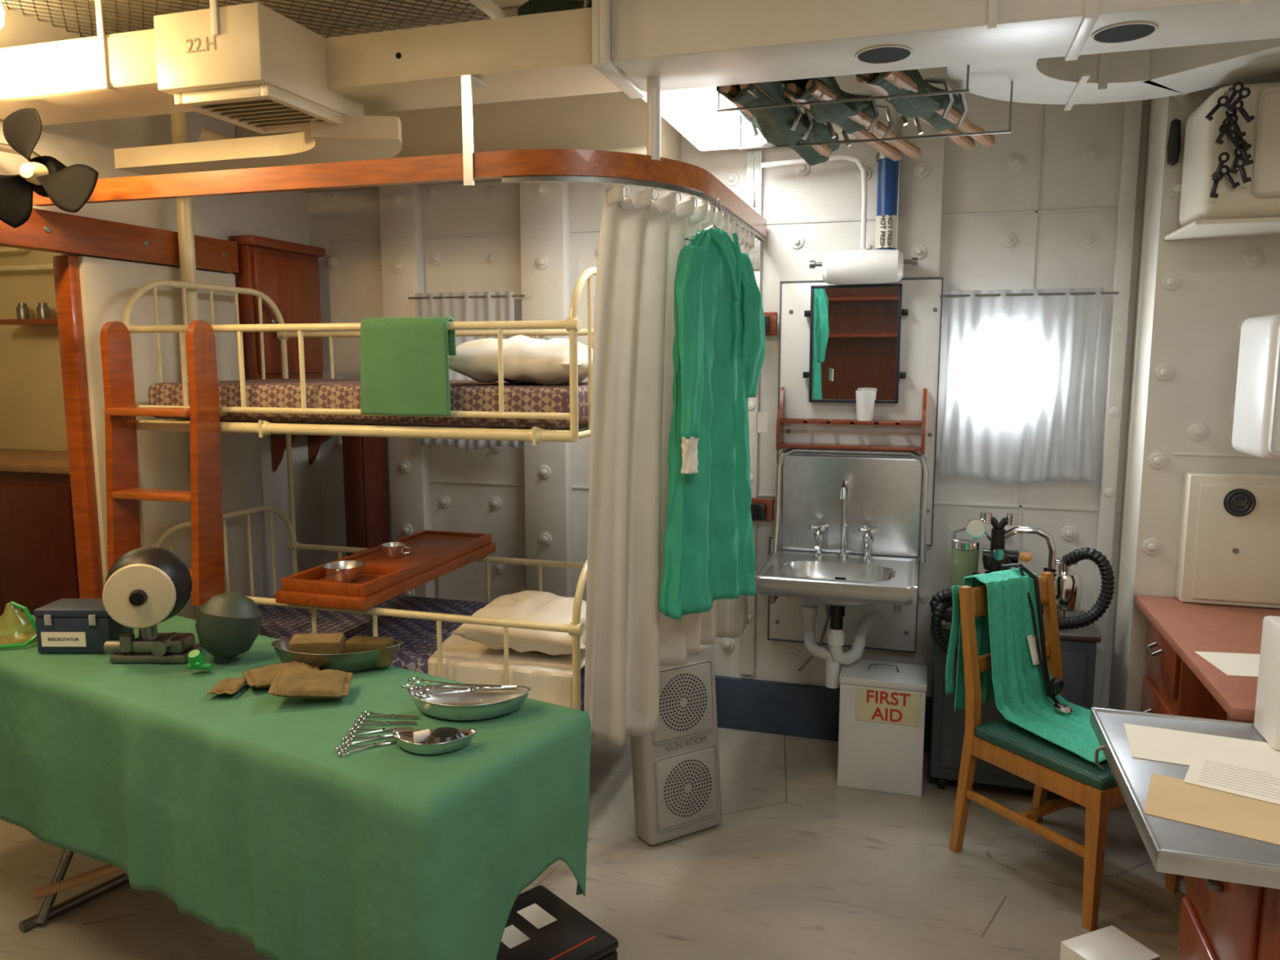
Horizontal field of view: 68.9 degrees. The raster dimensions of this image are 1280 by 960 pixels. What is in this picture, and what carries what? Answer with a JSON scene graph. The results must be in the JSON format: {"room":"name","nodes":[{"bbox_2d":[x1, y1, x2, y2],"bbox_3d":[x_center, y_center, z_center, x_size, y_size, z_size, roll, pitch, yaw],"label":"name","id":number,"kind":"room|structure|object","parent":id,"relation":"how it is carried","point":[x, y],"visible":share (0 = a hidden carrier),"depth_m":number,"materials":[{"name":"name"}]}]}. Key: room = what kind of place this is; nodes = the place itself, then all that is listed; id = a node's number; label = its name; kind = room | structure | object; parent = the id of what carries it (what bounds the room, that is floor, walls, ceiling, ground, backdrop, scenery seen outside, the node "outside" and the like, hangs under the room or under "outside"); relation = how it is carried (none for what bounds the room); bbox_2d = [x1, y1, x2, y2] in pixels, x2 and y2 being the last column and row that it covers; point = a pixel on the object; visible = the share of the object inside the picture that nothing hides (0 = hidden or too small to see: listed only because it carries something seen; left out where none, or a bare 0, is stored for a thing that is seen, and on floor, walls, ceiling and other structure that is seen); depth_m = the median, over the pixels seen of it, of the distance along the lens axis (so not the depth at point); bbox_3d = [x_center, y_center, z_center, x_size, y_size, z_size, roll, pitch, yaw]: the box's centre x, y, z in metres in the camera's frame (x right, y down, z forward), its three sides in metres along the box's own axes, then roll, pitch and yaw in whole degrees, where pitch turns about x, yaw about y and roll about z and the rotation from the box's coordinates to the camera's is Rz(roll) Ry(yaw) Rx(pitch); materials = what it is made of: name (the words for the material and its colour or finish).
{"room":"ship's sick bay","nodes":[
{"label":"ship's sick bay","id":0,"kind":"room"},
{"bbox_2d":[0,246,67,450],"bbox_3d":[-2.788,-0.468,5.281,2.770,2.750,0.100,2,8,17],"label":"wall","id":1,"kind":"structure","parent":0,"point":[33,414],"depth_m":5.43,"materials":[{"name":"paint"}]},
{"bbox_2d":[0,0,324,597],"bbox_3d":[-2.319,-0.043,2.054,0.030,2.750,5.150,2,8,17],"label":"wall","id":2,"kind":"structure","parent":0,"point":[279,215],"depth_m":3.84,"materials":[{"name":"paint"}]},
{"bbox_2d":[0,107,98,228],"bbox_3d":[-1.809,-0.907,2.745,0.456,0.329,0.157,0,8,0],"label":"fan","id":3,"kind":"object","parent":2,"relation":"attached to","point":[69,188],"visible":1,"depth_m":2.71,"materials":[{"name":"metal"}]},
{"bbox_2d":[52,254,102,598],"bbox_3d":[-1.946,0.203,3.285,0.070,1.940,0.040,2,8,17],"label":"trim","id":4,"kind":"structure","parent":2,"relation":"attached to","point":[65,268],"depth_m":3.22,"materials":[{"name":"brown wood"}]},
{"bbox_2d":[0,208,238,273],"bbox_3d":[-1.975,-0.795,2.920,0.070,0.125,1.980,2,8,17],"label":"board","id":5,"kind":"object","parent":2,"relation":"attached to","point":[48,231],"visible":0.98,"depth_m":3.25,"materials":[{"name":"brown wood"}]},
{"bbox_2d":[77,256,251,619],"bbox_3d":[-1.784,0.146,3.639,0.080,1.920,0.738,2,8,17],"label":"partition wall","id":6,"kind":"structure","parent":5,"relation":"hanging from","point":[107,286],"depth_m":3.52,"materials":[{"name":"white paint"}]},
{"bbox_2d":[228,235,325,379],"bbox_3d":[-1.574,-0.746,4.131,0.134,0.600,0.500,2,8,17],"label":"upper cabinet","id":7,"kind":"object","parent":2,"relation":"attached to","point":[287,273],"visible":0.85,"depth_m":4.03,"materials":[{"name":"red wood"}]},
{"bbox_2d":[271,434,331,471],"bbox_3d":[-1.534,-0.154,4.292,0.155,0.205,0.400,2,8,17],"label":"shelf","id":8,"kind":"object","parent":2,"relation":"attached to","point":[278,441],"visible":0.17,"depth_m":4.19,"materials":[{"name":"red wood"}]},
{"bbox_2d":[314,0,584,37],"bbox_3d":[0.235,-1.474,2.961,4.220,0.150,0.120,2,8,17],"label":"trim","id":9,"kind":"structure","parent":2,"relation":"attached to","point":[511,11],"depth_m":3.19,"materials":[{"name":"paint"}]},
{"bbox_2d":[41,0,528,31],"bbox_3d":[-1.498,-1.461,1.904,7.120,0.100,5.900,2,8,17],"label":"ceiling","id":10,"kind":"structure","parent":0,"point":[503,4],"depth_m":3.11,"materials":[{"name":"paint"}]},
{"bbox_2d":[0,0,510,38],"bbox_3d":[-1.242,-1.423,2.516,1.382,0.135,1.440,2,8,17],"label":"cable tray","id":11,"kind":"object","parent":10,"relation":"attached to","point":[488,7],"visible":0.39,"depth_m":2.81,"materials":[{"name":"metal"}]},
{"bbox_2d":[0,0,1279,175],"bbox_3d":[0.065,-1.221,2.433,4.200,0.515,0.773,2,8,17],"label":"ceiling","id":12,"kind":"structure","parent":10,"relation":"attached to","point":[251,66],"depth_m":2.44,"materials":[{"name":"paint"}]},
{"bbox_2d":[173,84,342,133],"bbox_3d":[-1.052,-1.036,2.619,0.300,0.030,0.350,2,8,17],"label":"grille","id":13,"kind":"object","parent":12,"relation":"attached to","point":[263,108],"depth_m":2.57,"materials":[{"name":"metal"}]},
{"bbox_2d":[32,74,766,241],"bbox_3d":[-0.551,-0.980,2.850,2.554,0.290,1.041,-2,8,-18],"label":"rail","id":14,"kind":"object","parent":12,"relation":"hanging from","point":[651,171],"visible":0.99,"depth_m":2.56,"materials":[{"name":"brown wood"}]},
{"bbox_2d":[583,184,755,746],"bbox_3d":[0.194,-0.076,3.064,0.223,1.571,1.259,4,8,27],"label":"curtain","id":15,"kind":"object","parent":14,"relation":"hanging from","point":[642,239],"visible":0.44,"depth_m":2.65,"materials":[{"name":"white fabric"}]},
{"bbox_2d":[659,198,768,619],"bbox_3d":[0.214,-0.213,2.709,0.170,1.179,0.429,6,10,41],"label":"gown","id":16,"kind":"object","parent":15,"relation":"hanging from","point":[719,346],"visible":1,"depth_m":2.65,"materials":[{"name":"green fabric"}]},
{"bbox_2d":[516,0,591,15],"bbox_3d":[-0.100,-1.407,2.815,0.532,0.130,0.174,3,8,20],"label":"stretcher","id":17,"kind":"object","parent":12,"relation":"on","point":[531,6],"visible":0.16,"depth_m":2.82,"materials":[{"name":"green fabric"}]},
{"bbox_2d":[855,44,912,64],"bbox_3d":[0.604,-1.054,2.312,0.138,0.005,0.138,2,8,17],"label":"outlet","id":18,"kind":"object","parent":12,"relation":"attached to","point":[864,54],"depth_m":2.30,"materials":[{"name":"white paint"}]},
{"bbox_2d":[1091,21,1158,43],"bbox_3d":[1.118,-1.033,2.156,0.138,0.005,0.138,2,8,17],"label":"outlet","id":19,"kind":"object","parent":12,"relation":"attached to","point":[1108,32],"depth_m":2.15,"materials":[{"name":"white paint"}]},
{"bbox_2d":[641,86,764,208],"bbox_3d":[0.226,-1.279,3.130,0.280,0.580,0.946,2,8,17],"label":"ceiling light","id":20,"kind":"object","parent":10,"relation":"hanging from","point":[692,112],"visible":0.39,"depth_m":3.09,"materials":[{"name":"white plastic"}]},
{"bbox_2d":[641,86,764,151],"bbox_3d":[0.219,-1.224,3.115,0.270,0.065,0.880,2,8,17],"label":"diffuser","id":21,"kind":"object","parent":20,"relation":"attached to","point":[692,112],"depth_m":3.08,"materials":[{"name":"plastic"}]},
{"bbox_2d":[716,64,1013,150],"bbox_3d":[0.675,-1.283,2.755,0.836,0.476,0.348,2,8,17],"label":"rack","id":22,"kind":"object","parent":10,"relation":"hanging from","point":[718,109],"visible":0.71,"depth_m":2.81,"materials":[{"name":"metal"}]},
{"bbox_2d":[715,80,839,165],"bbox_3d":[0.439,-1.133,2.912,0.175,0.184,0.677,5,9,32],"label":"stretcher","id":23,"kind":"object","parent":22,"relation":"on","point":[778,126],"visible":0.85,"depth_m":2.85,"materials":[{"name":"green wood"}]},
{"bbox_2d":[778,75,920,161],"bbox_3d":[0.695,-1.145,2.948,0.174,0.144,0.846,6,9,36],"label":"stretcher","id":24,"kind":"object","parent":22,"relation":"on","point":[853,117],"visible":0.87,"depth_m":2.82,"materials":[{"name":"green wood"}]},
{"bbox_2d":[856,69,995,150],"bbox_3d":[0.896,-1.151,2.853,0.174,0.145,0.842,6,10,39],"label":"stretcher","id":25,"kind":"object","parent":22,"relation":"on","point":[943,113],"visible":0.7,"depth_m":2.76,"materials":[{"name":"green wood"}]},
{"bbox_2d":[946,38,1279,111],"bbox_3d":[1.634,-1.332,2.647,1.419,0.350,0.644,3,8,21],"label":"duct","id":26,"kind":"object","parent":10,"relation":"hanging from","point":[1158,73],"visible":0.55,"depth_m":2.79,"materials":[{"name":"metal"}]},
{"bbox_2d":[0,727,1186,959],"bbox_3d":[-1.498,1.365,2.276,7.120,0.100,5.900,2,8,17],"label":"floor","id":27,"kind":"structure","parent":0,"point":[798,864],"depth_m":2.87,"materials":[{"name":"tile"}]},
{"bbox_2d":[0,448,79,616],"bbox_3d":[-3.072,0.408,5.098,2.300,1.060,0.610,2,8,17],"label":"cabinet","id":28,"kind":"object","parent":27,"relation":"on","point":[38,566],"depth_m":4.79,"materials":[{"name":"red wood"}]},
{"bbox_2d":[0,448,70,474],"bbox_3d":[-3.072,-0.098,5.032,2.300,0.040,0.610,2,8,17],"label":"countertop","id":29,"kind":"structure","parent":28,"relation":"on","point":[42,461],"depth_m":4.86,"materials":[{"name":"brown wood"}]},
{"bbox_2d":[18,848,128,932],"bbox_3d":[-1.079,0.893,2.454,1.890,0.788,0.480,4,9,31],"label":"table","id":30,"kind":"object","parent":27,"relation":"on","point":[46,912],"visible":0.14,"depth_m":2.65,"materials":[{"name":"brown wood"}]},
{"bbox_2d":[0,614,591,959],"bbox_3d":[-1.091,0.787,2.443,2.056,0.603,0.648,4,9,31],"label":"drape","id":31,"kind":"object","parent":30,"relation":"on","point":[242,809],"visible":0.74,"depth_m":1.99,"materials":[{"name":"green fabric"}]},
{"bbox_2d":[0,601,36,648],"bbox_3d":[-1.757,0.401,2.619,0.157,0.116,0.128,6,9,37],"label":"mask","id":32,"kind":"object","parent":31,"relation":"on","point":[17,628],"visible":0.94,"depth_m":2.60,"materials":[{"name":"yellow plastic"}]},
{"bbox_2d":[33,598,133,653],"bbox_3d":[-1.534,0.403,2.580,0.204,0.122,0.130,0,8,0],"label":"case","id":33,"kind":"object","parent":31,"relation":"on","point":[63,625],"visible":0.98,"depth_m":2.52,"materials":[{"name":"metal"}]},
{"bbox_2d":[102,546,202,662],"bbox_3d":[-1.310,0.328,2.501,0.237,0.291,0.247,0,8,0],"label":"machine","id":34,"kind":"object","parent":31,"relation":"on","point":[144,588],"visible":1,"depth_m":2.43,"materials":[{"name":"black rubber"}]},
{"bbox_2d":[186,591,262,670],"bbox_3d":[-1.089,0.393,2.445,0.163,0.186,0.211,1,8,6],"label":"bag","id":35,"kind":"object","parent":31,"relation":"on","point":[228,624],"visible":1,"depth_m":2.41,"materials":[{"name":"grey rubber"}]},
{"bbox_2d":[241,661,319,688],"bbox_3d":[-0.886,0.479,2.314,0.170,0.034,0.122,-5,9,-31],"label":"packet","id":36,"kind":"object","parent":31,"relation":"on","point":[263,677],"visible":0.59,"depth_m":2.29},
{"bbox_2d":[266,668,353,698],"bbox_3d":[-0.774,0.479,2.200,0.176,0.047,0.126,-1,8,-11],"label":"packet","id":37,"kind":"object","parent":31,"relation":"on","point":[305,682],"visible":1,"depth_m":2.17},
{"bbox_2d":[271,638,403,672],"bbox_3d":[-0.789,0.457,2.408,0.344,0.058,0.136,0,8,0],"label":"dish","id":38,"kind":"object","parent":31,"relation":"on","point":[364,660],"visible":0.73,"depth_m":2.36,"materials":[{"name":"metal"}]},
{"bbox_2d":[288,632,345,654],"bbox_3d":[-0.838,0.442,2.426,0.130,0.076,0.068,-1,8,-6],"label":"package","id":39,"kind":"object","parent":38,"relation":"in","point":[333,642],"visible":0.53,"depth_m":2.40},
{"bbox_2d":[345,635,394,666],"bbox_3d":[-0.701,0.444,2.421,0.110,0.065,0.060,1,8,8],"label":"package","id":40,"kind":"object","parent":38,"relation":"in","point":[356,643],"visible":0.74,"depth_m":2.39,"materials":[{"name":"paper"}]},
{"bbox_2d":[391,728,476,755],"bbox_3d":[-0.427,0.537,1.909,0.177,0.028,0.078,0,8,0],"label":"dish","id":41,"kind":"object","parent":31,"relation":"on","point":[404,739],"visible":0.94,"depth_m":1.90,"materials":[{"name":"silver metal"}]},
{"bbox_2d":[408,684,531,720],"bbox_3d":[-0.387,0.505,2.101,0.281,0.043,0.130,0,8,-1],"label":"dish","id":42,"kind":"object","parent":31,"relation":"on","point":[468,705],"visible":0.91,"depth_m":2.10,"materials":[{"name":"silver metal"}]},
{"bbox_2d":[170,111,199,379],"bbox_3d":[-1.717,-0.249,3.619,0.090,2.750,0.090,2,8,17],"label":"stanchion","id":43,"kind":"object","parent":27,"relation":"on","point":[179,124],"visible":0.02,"depth_m":3.51,"materials":[{"name":"beige metal"}]},
{"bbox_2d":[121,266,596,710],"bbox_3d":[-0.864,0.210,3.474,1.686,1.878,0.882,2,8,17],"label":"bunk bed","id":44,"kind":"object","parent":27,"relation":"on","point":[571,326],"visible":0.38,"depth_m":3.07,"materials":[{"name":"beige metal"}]},
{"bbox_2d":[99,320,225,605],"bbox_3d":[-1.607,-0.064,3.126,0.378,0.930,0.145,2,8,17],"label":"ladder","id":45,"kind":"object","parent":44,"relation":"hanging from","point":[123,493],"visible":0.88,"depth_m":3.11,"materials":[{"name":"brown wood"}]},
{"bbox_2d":[148,378,587,427],"bbox_3d":[-0.864,-0.295,3.408,1.590,0.125,0.770,2,8,17],"label":"mattress","id":46,"kind":"object","parent":44,"relation":"on","point":[465,395],"visible":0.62,"depth_m":3.04,"materials":[{"name":"fabric"}]},
{"bbox_2d":[448,334,592,385],"bbox_3d":[-0.367,-0.399,3.119,0.510,0.168,0.500,2,8,14],"label":"pillow","id":47,"kind":"object","parent":46,"relation":"on","point":[526,360],"visible":0.8,"depth_m":2.93,"materials":[{"name":"white fabric"}]},
{"bbox_2d":[275,529,495,610],"bbox_3d":[-0.907,0.316,3.501,0.340,0.080,0.970,2,8,17],"label":"tray","id":48,"kind":"object","parent":44,"relation":"on","point":[433,554],"visible":0.96,"depth_m":3.32,"materials":[{"name":"brown wood"}]},
{"bbox_2d":[322,560,365,582],"bbox_3d":[-1.022,0.327,3.179,0.144,0.056,0.240,0,8,0],"label":"metal bowl","id":49,"kind":"object","parent":48,"relation":"on","point":[348,571],"visible":0.95,"depth_m":3.19,"materials":[{"name":"silver metal"}]},
{"bbox_2d":[360,316,456,416],"bbox_3d":[-0.722,-0.354,2.909,0.313,0.303,0.073,2,8,17],"label":"towel","id":50,"kind":"object","parent":44,"relation":"hanging from","point":[405,361],"visible":0.99,"depth_m":2.88,"materials":[{"name":"fabric"}]},
{"bbox_2d":[257,595,585,707],"bbox_3d":[-0.864,0.615,3.527,1.590,0.150,0.770,2,8,17],"label":"mattress","id":51,"kind":"object","parent":44,"relation":"on","point":[419,637],"visible":0.22,"depth_m":3.50,"materials":[{"name":"fabric"}]},
{"bbox_2d":[427,633,585,708],"bbox_3d":[-0.369,0.621,3.365,0.570,0.150,0.770,2,8,17],"label":"sheet","id":52,"kind":"object","parent":51,"relation":"on","point":[549,677],"visible":0.27,"depth_m":3.02,"materials":[{"name":"white fabric"}]},
{"bbox_2d":[451,590,586,656],"bbox_3d":[-0.351,0.483,3.199,0.449,0.175,0.440,1,8,11],"label":"pillow","id":53,"kind":"object","parent":52,"relation":"on","point":[526,605],"visible":0.75,"depth_m":3.05,"materials":[{"name":"white fabric"}]},
{"bbox_2d":[342,435,388,555],"bbox_3d":[-1.261,0.390,4.319,0.115,1.300,0.185,2,8,17],"label":"wooden post","id":54,"kind":"object","parent":27,"relation":"on","point":[363,457],"visible":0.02,"depth_m":4.21,"materials":[{"name":"red wood"}]},
{"bbox_2d":[496,884,618,959],"bbox_3d":[-0.299,1.235,2.377,0.384,0.131,0.373,-7,10,-41],"label":"equipment case","id":55,"kind":"object","parent":27,"relation":"on","point":[540,925],"visible":0.71,"depth_m":2.40,"materials":[{"name":"plastic"}]},
{"bbox_2d":[630,644,722,844],"bbox_3d":[0.120,0.877,3.158,0.300,0.643,0.180,-4,9,-31],"label":"speaker","id":56,"kind":"object","parent":27,"relation":"on","point":[676,769],"visible":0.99,"depth_m":3.10,"materials":[{"name":"paint"}]},
{"bbox_2d":[837,659,927,796],"bbox_3d":[0.918,0.917,3.538,0.311,0.458,0.228,2,8,17],"label":"box","id":57,"kind":"object","parent":27,"relation":"on","point":[882,704],"visible":1,"depth_m":3.44,"materials":[{"name":"white metal"}]},
{"bbox_2d":[928,511,1115,792],"bbox_3d":[1.380,0.634,3.451,0.608,1.039,0.408,2,8,17],"label":"machine","id":58,"kind":"object","parent":27,"relation":"on","point":[1078,635],"visible":0.5,"depth_m":3.36,"materials":[{"name":"metal"}]},
{"bbox_2d":[950,547,979,588],"bbox_3d":[1.200,0.323,3.448,0.096,0.160,0.096,2,8,17],"label":"jar","id":59,"kind":"object","parent":58,"relation":"on","point":[964,561],"depth_m":3.41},
{"bbox_2d":[1053,557,1081,618],"bbox_3d":[1.531,0.399,3.377,0.120,0.238,0.120,2,8,17],"label":"canister","id":60,"kind":"object","parent":58,"relation":"on","point":[1068,583],"depth_m":3.33,"materials":[{"name":"silver metal"}]},
{"bbox_2d":[949,571,1181,931],"bbox_3d":[1.320,0.789,2.893,0.438,0.880,0.544,-4,9,-29],"label":"wooden chair","id":61,"kind":"object","parent":27,"relation":"on","point":[1003,744],"visible":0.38,"depth_m":2.84,"materials":[{"name":"brown wood"}]},
{"bbox_2d":[945,568,1106,763],"bbox_3d":[1.270,0.551,2.870,0.341,0.457,0.553,-4,9,-29],"label":"gown","id":62,"kind":"object","parent":61,"relation":"on","point":[1015,680],"visible":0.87,"depth_m":2.97,"materials":[{"name":"green fabric"}]},
{"bbox_2d":[1000,563,1072,714],"bbox_3d":[1.277,0.496,3.016,0.061,0.430,0.321,-3,8,-21],"label":"stethoscope","id":63,"kind":"object","parent":62,"relation":"hanging from","point":[1053,687],"visible":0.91,"depth_m":3.00,"materials":[{"name":"black plastic"}]},
{"bbox_2d":[1059,924,1159,959],"bbox_3d":[1.170,1.236,2.333,0.180,0.140,0.140,-3,8,-23],"label":"carton","id":64,"kind":"object","parent":27,"relation":"on","point":[1108,943],"visible":1,"depth_m":2.33,"materials":[{"name":"cardboard"}]},
{"bbox_2d":[1089,706,1279,959],"bbox_3d":[1.459,0.989,1.853,1.008,0.755,0.700,2,8,17],"label":"side table","id":65,"kind":"object","parent":27,"relation":"on","point":[1230,908],"visible":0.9,"depth_m":1.80,"materials":[{"name":"silver metal"}]},
{"bbox_2d":[1124,723,1279,773],"bbox_3d":[1.258,0.590,2.021,0.360,0.001,0.200,3,8,23],"label":"paper sheet","id":66,"kind":"object","parent":65,"relation":"on","point":[1155,744],"visible":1,"depth_m":2.04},
{"bbox_2d":[1143,773,1279,844],"bbox_3d":[1.142,0.626,1.745,0.340,0.001,0.200,5,9,33],"label":"folder","id":67,"kind":"object","parent":65,"relation":"on","point":[1169,797],"visible":1,"depth_m":1.77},
{"bbox_2d":[1183,755,1279,804],"bbox_3d":[1.233,0.608,1.872,0.230,0.001,0.160,6,9,37],"label":"paper sheet","id":68,"kind":"object","parent":67,"relation":"on","point":[1218,775],"visible":1,"depth_m":1.89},
{"bbox_2d":[1253,615,1279,750],"bbox_3d":[1.458,0.450,2.057,0.130,0.269,0.140,2,8,17],"label":"desk lamp","id":69,"kind":"object","parent":65,"relation":"on","point":[1267,712],"visible":1,"depth_m":2.07,"materials":[{"name":"plastic"}]},
{"bbox_2d":[1133,594,1279,723],"bbox_3d":[1.891,0.868,2.679,0.690,0.780,1.110,2,8,17],"label":"desk","id":70,"kind":"object","parent":27,"relation":"on","point":[1179,681],"visible":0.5,"depth_m":2.85,"materials":[{"name":"laminate"}]},
{"bbox_2d":[1194,651,1260,676],"bbox_3d":[1.679,0.497,2.501,0.280,0.001,0.200,1,8,8],"label":"paper sheet","id":71,"kind":"object","parent":70,"relation":"on","point":[1231,664],"visible":0.75,"depth_m":2.52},
{"bbox_2d":[307,74,1149,708],"bbox_3d":[0.487,-0.288,3.914,4.400,2.750,0.122,2,8,17],"label":"wall","id":72,"kind":"structure","parent":0,"point":[1037,207],"depth_m":3.73,"materials":[{"name":"metal"}]},
{"bbox_2d":[378,183,433,598],"bbox_3d":[-1.078,-0.339,4.300,0.180,2.750,0.092,2,8,17],"label":"wall panel","id":73,"kind":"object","parent":72,"relation":"attached to","point":[401,217],"depth_m":4.22,"materials":[{"name":"metal"}]},
{"bbox_2d":[235,91,680,192],"bbox_3d":[-0.760,-1.471,3.854,1.800,0.390,0.470,2,8,17],"label":"ceiling beam","id":74,"kind":"structure","parent":72,"relation":"attached to","point":[611,120],"depth_m":3.53,"materials":[{"name":"metal"}]},
{"bbox_2d":[408,291,524,449],"bbox_3d":[-0.762,-0.476,4.117,0.560,0.690,0.030,2,8,17],"label":"window curtain","id":75,"kind":"object","parent":72,"relation":"hanging from","point":[487,306],"visible":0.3,"depth_m":4.09,"materials":[{"name":"fabric"}]},
{"bbox_2d":[520,182,573,597],"bbox_3d":[-0.410,-0.312,4.092,0.200,2.750,0.102,2,8,17],"label":"wall panel","id":76,"kind":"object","parent":72,"relation":"attached to","point":[544,206],"depth_m":4.04,"materials":[{"name":"metal"}]},
{"bbox_2d":[740,148,763,675],"bbox_3d":[0.460,-0.405,3.845,0.060,2.500,0.038,2,8,17],"label":"trim","id":77,"kind":"structure","parent":72,"relation":"attached to","point":[748,639],"depth_m":3.90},
{"bbox_2d":[746,148,762,270],"bbox_3d":[0.455,-1.097,3.738,0.060,0.500,0.011,2,8,17],"label":"strip","id":78,"kind":"object","parent":72,"relation":"attached to","point":[755,253],"visible":0.56,"depth_m":3.73,"materials":[{"name":"metal"}]},
{"bbox_2d":[582,675,931,751],"bbox_3d":[0.366,0.966,4.059,3.020,0.225,0.030,2,8,17],"label":"baseboard","id":79,"kind":"structure","parent":72,"relation":"attached to","point":[787,708],"depth_m":3.97,"materials":[{"name":"paint"}]},
{"bbox_2d":[699,119,902,249],"bbox_3d":[0.610,-1.132,3.629,0.778,0.498,0.094,2,8,17],"label":"pipe","id":80,"kind":"object","parent":72,"relation":"attached to","point":[887,169],"visible":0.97,"depth_m":3.51,"materials":[{"name":"metal"}]},
{"bbox_2d":[777,451,926,561],"bbox_3d":[0.841,0.103,3.736,0.570,0.420,0.020,2,8,17],"label":"backsplash","id":81,"kind":"structure","parent":72,"relation":"attached to","point":[885,491],"depth_m":3.72,"materials":[{"name":"silver metal"}]},
{"bbox_2d":[767,277,943,653],"bbox_3d":[0.848,-0.050,3.748,0.645,1.480,0.024,2,8,17],"label":"panel","id":82,"kind":"object","parent":72,"relation":"attached to","point":[921,330],"visible":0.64,"depth_m":3.73,"materials":[{"name":"white metal"}]},
{"bbox_2d":[755,448,928,630],"bbox_3d":[0.766,0.227,3.516,0.606,0.652,0.522,2,8,17],"label":"basin","id":83,"kind":"object","parent":82,"relation":"attached to","point":[850,527],"visible":0.99,"depth_m":3.68,"materials":[{"name":"silver metal"}]},
{"bbox_2d":[808,523,829,559],"bbox_3d":[0.697,0.245,3.679,0.067,0.134,0.105,5,9,33],"label":"tap","id":84,"kind":"object","parent":83,"relation":"on","point":[819,535],"depth_m":3.68,"materials":[{"name":"silver metal"}]},
{"bbox_2d":[797,600,879,688],"bbox_3d":[0.769,0.578,3.648,0.306,0.382,0.348,2,8,17],"label":"drain pipework","id":85,"kind":"object","parent":83,"relation":"attached to","point":[833,656],"visible":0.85,"depth_m":3.57,"materials":[{"name":"white plastic"}]},
{"bbox_2d":[858,525,878,561],"bbox_3d":[0.879,0.252,3.624,0.067,0.134,0.105,5,9,33],"label":"tap","id":86,"kind":"object","parent":83,"relation":"on","point":[868,538],"depth_m":3.63,"materials":[{"name":"silver metal"}]},
{"bbox_2d":[775,386,927,453],"bbox_3d":[0.824,-0.236,3.654,0.564,0.245,0.110,2,8,17],"label":"rack","id":87,"kind":"object","parent":82,"relation":"attached to","point":[780,420],"visible":1,"depth_m":3.63,"materials":[{"name":"red wood"}]},
{"bbox_2d":[855,390,875,421],"bbox_3d":[0.874,-0.289,3.621,0.076,0.115,0.076,2,8,17],"label":"beaker","id":88,"kind":"object","parent":87,"relation":"on","point":[865,399],"visible":1,"depth_m":3.60,"materials":[{"name":"plastic"}]},
{"bbox_2d":[802,283,908,403],"bbox_3d":[0.838,-0.529,3.642,0.394,0.456,0.051,2,8,17],"label":"wall mirror","id":89,"kind":"object","parent":82,"relation":"attached to","point":[855,330],"visible":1,"depth_m":3.63,"materials":[{"name":"clear glass"}]},
{"bbox_2d":[809,249,917,284],"bbox_3d":[0.849,-0.811,3.555,0.400,0.128,0.128,2,8,17],"label":"fitting","id":90,"kind":"object","parent":82,"relation":"attached to","point":[855,266],"visible":1,"depth_m":3.51,"materials":[{"name":"white metal"}]},
{"bbox_2d":[760,153,866,248],"bbox_3d":[0.661,-1.056,3.560,0.400,0.345,0.040,2,8,17],"label":"pipe","id":91,"kind":"object","parent":90,"relation":"on","point":[837,157],"visible":1,"depth_m":3.51,"materials":[{"name":"white metal"}]},
{"bbox_2d":[897,66,947,278],"bbox_3d":[1.067,-1.197,3.536,0.160,0.850,0.072,2,8,17],"label":"trim","id":92,"kind":"structure","parent":72,"relation":"attached to","point":[921,178],"depth_m":3.54,"materials":[{"name":"metal"}]},
{"bbox_2d":[937,287,1119,484],"bbox_3d":[1.435,-0.346,3.508,0.615,0.730,0.024,2,8,17],"label":"window curtain","id":93,"kind":"object","parent":72,"relation":"hanging from","point":[1021,369],"visible":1,"depth_m":3.51,"materials":[{"name":"fabric"}]},
{"bbox_2d":[1092,100,1142,708],"bbox_3d":[1.753,-0.229,3.459,0.050,2.750,0.058,2,8,17],"label":"trim","id":94,"kind":"structure","parent":72,"relation":"attached to","point":[1133,109],"depth_m":3.41,"materials":[{"name":"metal"}]},
{"bbox_2d":[1107,71,1279,805],"bbox_3d":[2.102,-0.197,3.217,0.700,2.750,0.322,2,8,17],"label":"wall","id":95,"kind":"structure","parent":0,"point":[1194,297],"depth_m":3.14,"materials":[{"name":"metal"}]},
{"bbox_2d":[1164,81,1279,239],"bbox_3d":[2.008,-0.961,2.798,0.675,0.405,0.379,2,8,17],"label":"wall cabinet","id":96,"kind":"object","parent":95,"relation":"attached to","point":[1251,209],"visible":0.98,"depth_m":2.73,"materials":[{"name":"beige metal"}]},
{"bbox_2d":[1204,81,1255,198],"bbox_3d":[1.696,-0.977,2.698,0.128,0.316,0.068,2,8,17],"label":"bunch","id":97,"kind":"object","parent":96,"relation":"hanging from","point":[1237,141],"visible":1,"depth_m":2.67,"materials":[{"name":"black plastic"}]},
{"bbox_2d":[1174,471,1279,608],"bbox_3d":[2.072,0.202,3.075,0.504,0.433,0.108,2,8,17],"label":"cabinet","id":98,"kind":"object","parent":95,"relation":"attached to","point":[1228,547],"depth_m":3.07,"materials":[{"name":"beige metal"}]},
{"bbox_3d":[1.793,0.114,0.860,0.100,2.750,5.250,2,8,17],"label":"wall","id":99,"kind":"structure","parent":0,"visible":0},
{"bbox_2d":[1231,313,1279,461],"bbox_3d":[2.025,-0.264,2.653,0.505,0.410,0.320,2,8,17],"label":"wall lamp","id":100,"kind":"object","parent":99,"relation":"attached to","point":[1256,417],"visible":1,"depth_m":2.66,"materials":[{"name":"metal"}]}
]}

